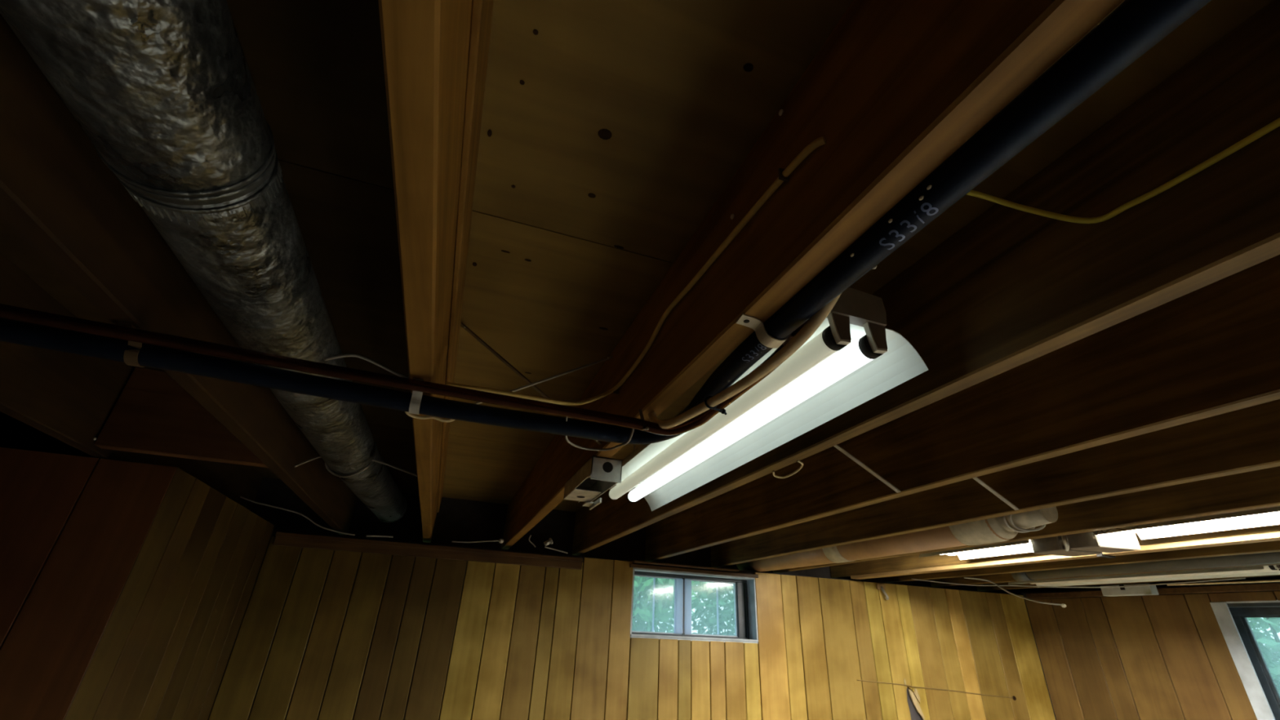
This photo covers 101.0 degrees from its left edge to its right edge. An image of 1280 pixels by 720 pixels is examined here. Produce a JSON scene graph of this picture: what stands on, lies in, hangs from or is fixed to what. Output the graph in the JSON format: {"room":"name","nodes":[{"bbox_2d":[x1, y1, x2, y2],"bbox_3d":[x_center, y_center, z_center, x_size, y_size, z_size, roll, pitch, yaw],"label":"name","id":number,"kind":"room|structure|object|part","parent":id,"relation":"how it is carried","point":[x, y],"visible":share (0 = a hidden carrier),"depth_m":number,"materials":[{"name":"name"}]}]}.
{"room":"basement","nodes":[
{"label":"basement","id":0,"kind":"room"},
{"bbox_2d":[0,412,94,457],"bbox_3d":[-1.348,0.300,-0.566,0.100,2.335,6.200,11,-28,-16],"label":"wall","id":1,"kind":"structure","parent":0,"point":[12,428],"depth_m":1.70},
{"bbox_2d":[0,447,177,719],"bbox_3d":[-1.619,1.196,0.950,0.582,2.095,0.111,11,-28,-16],"label":"wall","id":2,"kind":"structure","parent":0,"point":[73,529],"depth_m":1.31,"materials":[{"name":"brown wood"}]},
{"bbox_2d":[63,466,278,719],"bbox_3d":[-1.578,1.475,1.493,0.101,2.095,1.229,11,-28,-16],"label":"wall","id":3,"kind":"structure","parent":0,"point":[164,648],"depth_m":1.62,"materials":[{"name":"brown wood"}]},
{"bbox_2d":[207,529,1055,719],"bbox_3d":[0.431,2.150,2.608,4.965,2.080,0.177,11,-28,-16],"label":"wall","id":4,"kind":"structure","parent":0,"point":[322,634],"depth_m":2.60,"materials":[{"name":"wood"}]},
{"bbox_2d":[272,531,582,569],"bbox_3d":[-0.961,0.926,2.543,1.405,0.056,0.023,11,-28,-16],"label":"trim","id":5,"kind":"structure","parent":4,"relation":"attached to","point":[282,539],"depth_m":2.52,"materials":[{"name":"brown wood"}]},
{"bbox_2d":[365,535,393,537],"bbox_3d":[-1.222,0.828,2.478,0.115,0.013,0.007,11,-28,-16],"label":"cable","id":6,"kind":"object","parent":5,"relation":"on","point":[366,535],"visible":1,"depth_m":2.48,"materials":[{"name":"beige plastic"}]},
{"bbox_2d":[452,539,498,542],"bbox_3d":[-0.810,0.895,2.609,0.226,0.030,0.009,11,-28,-15],"label":"cable","id":7,"kind":"object","parent":5,"relation":"on","point":[498,540],"visible":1,"depth_m":2.60,"materials":[{"name":"beige plastic"}]},
{"bbox_2d":[544,546,568,553],"bbox_3d":[-0.427,0.969,2.691,0.121,0.027,0.007,11,-28,-16],"label":"cable","id":8,"kind":"object","parent":5,"relation":"on","point":[544,546],"visible":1,"depth_m":2.69,"materials":[{"name":"beige plastic"}]},
{"bbox_2d":[543,537,553,546],"bbox_3d":[-0.463,0.922,2.675,0.048,0.044,0.028,11,-28,-16],"label":"connector","id":9,"kind":"object","parent":8,"relation":"attached to","point":[549,540],"visible":1,"depth_m":2.67,"materials":[{"name":"metal"}]},
{"bbox_2d":[630,568,758,644],"bbox_3d":[0.279,1.367,2.933,0.752,0.340,0.174,11,-28,-16],"label":"window","id":10,"kind":"structure","parent":4,"relation":"in","point":[744,588],"depth_m":2.95,"materials":[{"name":"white glass"}]},
{"bbox_3d":[0.091,1.342,2.899,0.303,0.286,0.024,11,-28,-16],"label":"sash","id":11,"kind":"part","parent":10,"relation":"part of","materials":[{"name":"clear glass"}]},
{"bbox_3d":[0.288,1.487,2.825,0.740,0.010,0.084,11,-28,-16],"label":"sill","id":12,"kind":"part","parent":10,"relation":"part of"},
{"bbox_3d":[0.396,1.403,2.990,0.336,0.286,0.024,11,-28,-16],"label":"sash","id":13,"kind":"part","parent":10,"relation":"part of","materials":[{"name":"clear glass"}]},
{"bbox_2d":[875,583,888,599],"bbox_3d":[1.505,1.431,3.260,0.060,0.091,0.051,11,-28,-16],"label":"wall hook","id":14,"kind":"object","parent":4,"relation":"attached to","point":[879,586],"visible":1,"depth_m":3.27,"materials":[{"name":"brown metal"}]},
{"bbox_3d":[1.500,1.413,3.289,0.060,0.033,0.013,11,-28,-16],"label":"plate","id":15,"kind":"part","parent":14,"relation":"part of","materials":[{"name":"brown wood"}]},
{"bbox_3d":[2.329,2.104,3.285,0.027,0.024,0.011,11,-28,-16],"label":"nail","id":16,"kind":"object","parent":4,"relation":"attached to","visible":0},
{"bbox_2d":[857,679,1013,697],"bbox_3d":[1.780,1.956,3.135,1.169,0.082,0.013,11,-28,-16],"label":"string","id":17,"kind":"object","parent":16,"relation":"attached to","point":[857,679],"visible":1,"depth_m":3.12,"materials":[{"name":"brown"}]},
{"bbox_2d":[0,0,1274,511],"bbox_3d":[0.654,-0.439,0.476,6.929,0.101,6.600,11,-28,-16],"label":"ceiling","id":18,"kind":"structure","parent":0,"point":[611,130],"depth_m":0.75,"materials":[{"name":"brown wood"}]},
{"bbox_2d":[0,252,262,511],"bbox_3d":[-0.856,-0.570,-0.008,0.042,0.235,5.990,11,-28,-16],"label":"joist","id":19,"kind":"object","parent":18,"relation":"attached to","point":[68,397],"visible":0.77,"depth_m":1.24,"materials":[{"name":"brown wood"}]},
{"bbox_2d":[94,366,267,467],"bbox_3d":[-1.214,0.162,1.471,0.391,0.223,0.038,11,-28,-16],"label":"ceiling","id":20,"kind":"structure","parent":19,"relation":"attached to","point":[153,414],"depth_m":1.43,"materials":[{"name":"brown wood"}]},
{"bbox_2d":[240,496,355,535],"bbox_3d":[-1.552,0.709,2.397,0.501,0.124,0.012,11,-28,-16],"label":"cable","id":21,"kind":"object","parent":19,"relation":"attached to","point":[244,498],"visible":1,"depth_m":2.40,"materials":[{"name":"beige plastic"}]},
{"bbox_2d":[0,13,357,535],"bbox_3d":[-0.446,-0.487,0.115,0.040,0.235,5.990,11,-28,-16],"label":"joist","id":22,"kind":"object","parent":18,"relation":"attached to","point":[57,193],"visible":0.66,"depth_m":0.66,"materials":[{"name":"brown wood"}]},
{"bbox_2d":[116,321,145,367],"bbox_3d":[-0.734,-0.016,0.766,0.016,0.038,0.093,11,-28,-16],"label":"strap","id":23,"kind":"object","parent":22,"relation":"attached to","point":[131,356],"visible":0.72,"depth_m":0.76,"materials":[{"name":"metal"}]},
{"bbox_2d":[293,455,417,477],"bbox_3d":[-0.867,0.337,1.655,0.351,0.071,0.105,11,-28,-16],"label":"wire","id":24,"kind":"object","parent":22,"relation":"hanging from","point":[318,456],"visible":0.92,"depth_m":1.66,"materials":[{"name":"metal"}]},
{"bbox_2d":[0,303,809,435],"bbox_3d":[-0.499,-0.363,0.257,1.691,0.242,1.270,11,-28,-16],"label":"copper pipe","id":25,"kind":"object","parent":22,"relation":"attached to","point":[6,312],"visible":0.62,"depth_m":0.80,"materials":[{"name":"brown metal"}]},
{"bbox_2d":[638,408,648,430],"bbox_3d":[0.007,0.103,0.914,0.006,0.052,0.046,11,-28,-16],"label":"clip","id":26,"kind":"object","parent":25,"relation":"attached to","point":[640,411],"visible":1,"depth_m":0.93,"materials":[{"name":"metal"}]},
{"bbox_2d":[0,0,407,522],"bbox_3d":[-0.309,-0.473,0.142,0.191,0.184,5.857,11,-28,-16],"label":"duct","id":27,"kind":"object","parent":18,"relation":"hanging from","point":[164,92],"visible":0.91,"depth_m":0.54,"materials":[{"name":"silver metal"}]},
{"bbox_2d":[377,0,493,542],"bbox_3d":[-0.075,-0.413,0.226,0.051,0.235,5.990,11,-28,-16],"label":"joist","id":28,"kind":"object","parent":18,"relation":"attached to","point":[435,52],"visible":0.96,"depth_m":0.53,"materials":[{"name":"orange wood"}]},
{"bbox_2d":[323,353,408,377],"bbox_3d":[-0.469,0.024,0.971,0.197,0.060,0.053,9,-28,-11],"label":"cable","id":29,"kind":"object","parent":28,"relation":"attached to","point":[373,362],"visible":0.85,"depth_m":0.98,"materials":[{"name":"beige plastic"}]},
{"bbox_2d":[408,377,423,414],"bbox_3d":[-0.379,0.067,0.895,0.016,0.038,0.093,11,-28,-16],"label":"strap","id":30,"kind":"object","parent":28,"relation":"attached to","point":[414,408],"visible":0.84,"depth_m":0.89,"materials":[{"name":"metal"}]},
{"bbox_2d":[404,411,455,422],"bbox_3d":[-0.379,0.096,0.971,0.106,0.029,0.029,11,-28,-16],"label":"cable loop","id":31,"kind":"object","parent":28,"relation":"hanging from","point":[416,416],"visible":0.62,"depth_m":0.97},
{"bbox_2d":[577,287,928,511],"bbox_3d":[0.121,0.127,1.258,0.246,0.239,1.149,11,-28,-16],"label":"light","id":32,"kind":"object","parent":18,"relation":"hanging from","point":[851,359],"visible":0.87,"depth_m":0.93,"materials":[{"name":"white metal"}]},
{"bbox_2d":[501,0,1124,549],"bbox_3d":[0.292,-0.339,0.336,0.043,0.235,5.990,11,-28,-16],"label":"joist","id":33,"kind":"object","parent":18,"relation":"attached to","point":[895,88],"visible":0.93,"depth_m":0.54,"materials":[{"name":"orange wood"}]},
{"bbox_2d":[460,322,601,444],"bbox_3d":[-0.239,0.053,1.162,0.344,0.218,0.012,13,-29,-19],"label":"strap","id":34,"kind":"object","parent":33,"relation":"attached to","point":[462,324],"visible":0.75,"depth_m":1.16,"materials":[{"name":"metal"}]},
{"bbox_2d":[474,355,613,404],"bbox_3d":[-0.228,0.051,1.126,0.343,0.211,0.010,12,-29,-18],"label":"strap","id":35,"kind":"object","parent":33,"relation":"attached to","point":[611,357],"visible":0.52,"depth_m":1.15,"materials":[{"name":"metal"}]},
{"bbox_2d":[563,456,622,510],"bbox_3d":[-0.123,0.320,1.343,0.086,0.057,0.321,11,-28,-16],"label":"junction box","id":36,"kind":"object","parent":33,"relation":"attached to","point":[597,475],"visible":1,"depth_m":1.30,"materials":[{"name":"metal"}]},
{"bbox_3d":[-0.152,0.357,1.391,0.072,0.002,0.130,11,-28,-16],"label":"plate","id":37,"kind":"part","parent":36,"relation":"part of","materials":[{"name":"metal"}]},
{"bbox_2d":[564,416,634,450],"bbox_3d":[-0.079,0.142,1.009,0.132,0.045,0.098,6,-27,-6],"label":"wire","id":38,"kind":"object","parent":33,"relation":"hanging from","point":[566,417],"visible":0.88,"depth_m":1.00,"materials":[{"name":"metal"}]},
{"bbox_2d":[0,0,1211,444],"bbox_3d":[-0.113,-0.773,-0.760,1.688,0.049,3.750,11,-28,-16],"label":"pipe","id":39,"kind":"object","parent":33,"relation":"attached to","point":[1134,27],"visible":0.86,"depth_m":0.53,"materials":[{"name":"black metal"}]},
{"bbox_2d":[736,313,788,348],"bbox_3d":[0.154,-0.035,0.664,0.077,0.025,0.023,15,-29,-22],"label":"strap","id":40,"kind":"object","parent":39,"relation":"attached to","point":[754,323],"visible":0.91,"depth_m":0.66,"materials":[{"name":"metal"}]},
{"bbox_2d":[445,135,826,405],"bbox_3d":[-0.087,-0.083,0.771,0.340,0.134,0.702,11,-28,-16],"label":"cable","id":41,"kind":"object","parent":33,"relation":"attached to","point":[784,174],"visible":0.89,"depth_m":0.80,"materials":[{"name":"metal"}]},
{"bbox_2d":[648,293,841,428],"bbox_3d":[0.260,-0.196,0.521,0.057,0.259,1.144,13,-29,-19],"label":"cable","id":42,"kind":"object","parent":33,"relation":"attached to","point":[816,320],"visible":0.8,"depth_m":0.67,"materials":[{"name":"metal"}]},
{"bbox_2d":[704,395,726,414],"bbox_3d":[0.115,0.067,0.787,0.046,0.021,0.009,22,-33,-33],"label":"cable tie","id":43,"kind":"object","parent":42,"relation":"attached to","point":[722,411],"visible":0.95,"depth_m":0.78,"materials":[{"name":"black plastic"}]},
{"bbox_2d":[572,0,1279,555],"bbox_3d":[0.655,-0.265,0.445,0.040,0.235,5.990,11,-28,-16],"label":"joist","id":44,"kind":"object","parent":18,"relation":"attached to","point":[1011,288],"visible":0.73,"depth_m":0.65,"materials":[{"name":"brown wood"}]},
{"bbox_2d":[772,460,803,478],"bbox_3d":[0.347,0.254,1.222,0.042,0.013,0.116,11,-28,-16],"label":"cable","id":45,"kind":"object","parent":44,"relation":"attached to","point":[798,461],"visible":1,"depth_m":1.24,"materials":[{"name":"beige plastic"}]},
{"bbox_2d":[644,254,1279,561],"bbox_3d":[1.060,-0.184,0.566,0.040,0.235,5.990,11,-28,-16],"label":"joist","id":46,"kind":"object","parent":18,"relation":"attached to","point":[1213,349],"visible":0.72,"depth_m":1.07,"materials":[{"name":"brown wood"}]},
{"bbox_2d":[833,444,901,493],"bbox_3d":[0.505,0.219,1.384,0.388,0.211,0.012,11,-28,-16],"label":"strap","id":47,"kind":"object","parent":46,"relation":"attached to","point":[838,447],"visible":0.48,"depth_m":1.39,"materials":[{"name":"metal"}]},
{"bbox_2d":[973,476,1018,510],"bbox_3d":[0.906,0.299,1.504,0.378,0.211,0.012,11,-28,-16],"label":"strap","id":48,"kind":"object","parent":46,"relation":"attached to","point":[978,480],"visible":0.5,"depth_m":1.50,"materials":[{"name":"metal"}]},
{"bbox_2d":[711,399,1279,567],"bbox_3d":[1.456,-0.104,0.684,0.040,0.235,5.990,11,-28,-16],"label":"joist","id":49,"kind":"object","parent":18,"relation":"attached to","point":[1247,439],"visible":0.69,"depth_m":1.41,"materials":[{"name":"brown wood"}]},
{"bbox_2d":[919,535,1100,559],"bbox_3d":[1.505,0.709,2.236,0.246,0.270,0.625,11,-28,-16],"label":"light","id":50,"kind":"object","parent":18,"relation":"hanging from","point":[1054,545],"visible":0.43,"depth_m":2.12,"materials":[{"name":"white metal"}]},
{"bbox_2d":[773,466,1279,573],"bbox_3d":[1.854,-0.024,0.804,0.040,0.235,5.990,11,-28,-16],"label":"joist","id":51,"kind":"object","parent":18,"relation":"attached to","point":[1256,489],"visible":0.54,"depth_m":1.54,"materials":[{"name":"brown wood"}]},
{"bbox_2d":[830,524,1279,579],"bbox_3d":[2.269,0.067,0.924,0.066,0.252,5.990,11,-28,-16],"label":"joist","id":52,"kind":"object","parent":18,"relation":"attached to","point":[910,564],"visible":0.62,"depth_m":2.34,"materials":[{"name":"brown wood"}]},
{"bbox_2d":[1096,551,1115,558],"bbox_3d":[1.799,0.749,2.042,0.074,0.026,0.022,11,-28,-16],"label":"clip","id":53,"kind":"object","parent":52,"relation":"on","point":[1100,555],"visible":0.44,"depth_m":2.03,"materials":[{"name":"black metal"}]},
{"bbox_2d":[883,540,1279,582],"bbox_3d":[2.657,0.138,1.044,0.040,0.235,5.990,11,-28,-16],"label":"joist","id":54,"kind":"object","parent":18,"relation":"attached to","point":[1268,546],"visible":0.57,"depth_m":2.35,"materials":[{"name":"brown wood"}]},
{"bbox_2d":[929,563,1279,586],"bbox_3d":[3.033,0.214,1.156,0.040,0.235,5.990,11,-28,-16],"label":"joist","id":55,"kind":"object","parent":18,"relation":"attached to","point":[997,578],"visible":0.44,"depth_m":3.22,"materials":[{"name":"brown wood"}]},
{"bbox_2d":[966,117,1279,223],"bbox_3d":[0.622,-0.343,0.411,0.221,0.140,0.971,20,-32,-30],"label":"cable","id":56,"kind":"object","parent":18,"relation":"hanging from","point":[1273,125],"visible":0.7,"depth_m":0.59,"materials":[{"name":"yellow plastic"}]},
{"bbox_2d":[976,574,1279,591],"bbox_3d":[3.425,0.293,1.274,0.040,0.235,5.990,11,-28,-16],"label":"joist","id":57,"kind":"object","parent":18,"relation":"attached to","point":[979,588],"visible":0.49,"depth_m":3.47,"materials":[{"name":"brown wood"}]},
{"bbox_2d":[911,577,1245,587],"bbox_3d":[2.339,1.251,2.958,1.456,0.035,0.257,-12,-31,27],"label":"cable","id":58,"kind":"object","parent":57,"relation":"hanging from","point":[1242,577],"visible":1,"depth_m":2.95,"materials":[{"name":"beige plastic"}]},
{"bbox_2d":[964,577,1061,605],"bbox_3d":[2.099,1.302,2.978,0.082,0.157,0.455,22,-33,-33],"label":"hanging cable","id":59,"kind":"object","parent":58,"relation":"hanging from","point":[964,577],"visible":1,"depth_m":2.99,"materials":[{"name":"beige plastic"}]},
{"bbox_2d":[1100,583,1159,596],"bbox_3d":[2.762,1.304,2.987,0.068,0.057,0.252,11,-28,-16],"label":"box","id":60,"kind":"object","parent":57,"relation":"hanging from","point":[1149,589],"visible":0.9,"depth_m":2.96,"materials":[{"name":"grey metal"}]},
{"bbox_2d":[1008,564,1279,587],"bbox_3d":[2.571,1.043,2.818,0.246,0.243,1.182,11,-28,-16],"label":"pipe","id":61,"kind":"object","parent":18,"relation":"hanging from","point":[1275,569],"visible":0.46,"depth_m":2.63,"materials":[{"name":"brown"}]},
{"bbox_2d":[1061,506,1279,552],"bbox_3d":[1.813,0.325,1.454,0.253,0.271,1.226,11,-28,-16],"label":"light","id":62,"kind":"object","parent":18,"relation":"hanging from","point":[1121,539],"visible":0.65,"depth_m":1.74,"materials":[{"name":"white metal"}]},
{"bbox_2d":[1061,534,1069,551],"bbox_3d":[1.529,0.647,1.891,0.053,0.071,0.028,11,-28,-16],"label":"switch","id":63,"kind":"object","parent":62,"relation":"attached to","point":[1065,538],"depth_m":1.88,"materials":[{"name":"beige plastic"}]},
{"bbox_2d":[0,411,1279,593],"bbox_3d":[1.204,-0.148,0.624,5.600,0.275,6.120,11,-28,-16],"label":"wall","id":64,"kind":"structure","parent":0,"point":[456,519],"depth_m":2.80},
{"bbox_2d":[629,560,758,577],"bbox_3d":[0.301,1.184,2.975,0.780,0.034,0.130,11,-28,-16],"label":"trim","id":65,"kind":"structure","parent":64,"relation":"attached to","point":[634,566],"depth_m":2.92,"materials":[{"name":"brown wood"}]},
{"bbox_2d":[736,517,1017,572],"bbox_3d":[0.939,0.879,2.504,0.154,0.162,1.731,11,-28,-16],"label":"duct pipe","id":66,"kind":"object","parent":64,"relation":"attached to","point":[989,531],"visible":0.52,"depth_m":2.12,"materials":[{"name":"metal"}]},
{"bbox_2d":[996,506,1057,533],"bbox_3d":[1.252,0.500,1.715,0.122,0.111,0.151,11,-28,-16],"label":"duct","id":67,"kind":"object","parent":66,"relation":"attached to","point":[1021,522],"visible":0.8,"depth_m":1.68,"materials":[{"name":"beige"}]},
{"bbox_2d":[1011,551,1279,581],"bbox_3d":[2.928,0.208,0.946,0.082,0.082,4.800,11,-28,-16],"label":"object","id":68,"kind":"object","parent":64,"relation":"attached to","point":[1273,557],"visible":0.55,"depth_m":2.37,"materials":[{"name":"plastic"}]},
{"bbox_2d":[1166,579,1279,585],"bbox_3d":[3.080,0.935,2.276,0.021,0.014,1.350,12,-28,-17],"label":"cable","id":69,"kind":"object","parent":64,"relation":"attached to","point":[1266,580],"visible":0.96,"depth_m":2.63,"materials":[{"name":"black plastic"}]},
{"bbox_2d":[1012,582,1279,719],"bbox_3d":[3.645,1.375,0.800,0.171,2.095,6.040,11,-28,-16],"label":"wall","id":70,"kind":"structure","parent":0,"point":[1160,656],"depth_m":2.99,"materials":[{"name":"wood"}]},
{"bbox_2d":[1026,582,1279,599],"bbox_3d":[3.620,0.429,1.196,0.011,0.033,5.740,11,-28,-16],"label":"trim","id":71,"kind":"structure","parent":70,"relation":"attached to","point":[1267,586],"depth_m":2.84,"materials":[{"name":"brown wood"}]},
{"bbox_2d":[1209,600,1279,719],"bbox_3d":[3.221,1.376,2.208,0.176,0.688,1.018,11,-28,-16],"label":"window","id":72,"kind":"structure","parent":70,"relation":"in","point":[1257,680],"depth_m":2.62,"materials":[{"name":"white metal"}]},
{"bbox_3d":[3.152,1.469,2.401,0.022,0.561,0.436,11,-28,-16],"label":"sash","id":73,"kind":"part","parent":72,"relation":"part of","materials":[{"name":"clear glass"}]},
{"label":"outside","id":74,"kind":"structure","parent":0,"visible":0},
{"bbox_3d":[1.726,3.592,6.022,20.000,0.330,20.000,11,-28,-16],"label":"ground","id":75,"kind":"structure","parent":74,"visible":0},
{"bbox_2d":[631,576,697,632],"bbox_3d":[-0.167,1.960,4.771,1.476,1.450,1.063,11,-28,-16],"label":"leafy shrub","id":76,"kind":"object","parent":75,"relation":"on","point":[642,613],"visible":0.16,"depth_m":4.47,"materials":[{"name":"green plant"}]},
{"bbox_3d":[-0.156,2.063,4.699,0.679,1.111,0.245,0,-27,6],"label":"stem","id":77,"kind":"part","parent":76,"relation":"part of","materials":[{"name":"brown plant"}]},
{"bbox_2d":[635,579,733,635],"bbox_3d":[-0.030,2.206,6.719,5.243,3.132,1.318,11,-28,-16],"label":"leafy shrub","id":78,"kind":"object","parent":75,"relation":"on","point":[695,592],"visible":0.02,"depth_m":6.39,"materials":[{"name":"green plant"}]},
{"bbox_2d":[691,581,735,635],"bbox_3d":[1.107,2.311,5.343,1.440,1.439,1.080,11,-28,-16],"label":"leafy shrub","id":79,"kind":"object","parent":75,"relation":"on","point":[708,592],"visible":0.12,"depth_m":5.08,"materials":[{"name":"green plant"}]},
{"bbox_2d":[1247,617,1279,693],"bbox_3d":[4.372,1.805,3.679,1.234,1.553,1.832,11,-28,-16],"label":"leafy shrub","id":80,"kind":"object","parent":75,"relation":"on","point":[1271,658],"visible":0.03,"depth_m":3.49,"materials":[{"name":"green plant"}]},
{"bbox_3d":[4.367,1.988,3.684,0.353,1.196,0.897,8,-27,-10],"label":"stem","id":81,"kind":"part","parent":80,"relation":"part of","materials":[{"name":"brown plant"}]},
{"bbox_2d":[1251,617,1279,662],"bbox_3d":[5.736,1.599,4.572,1.480,2.841,4.745,10,-28,-14],"label":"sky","id":82,"kind":"structure","parent":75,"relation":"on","point":[1267,625],"depth_m":4.52,"materials":[{"name":"white"}]}
]}

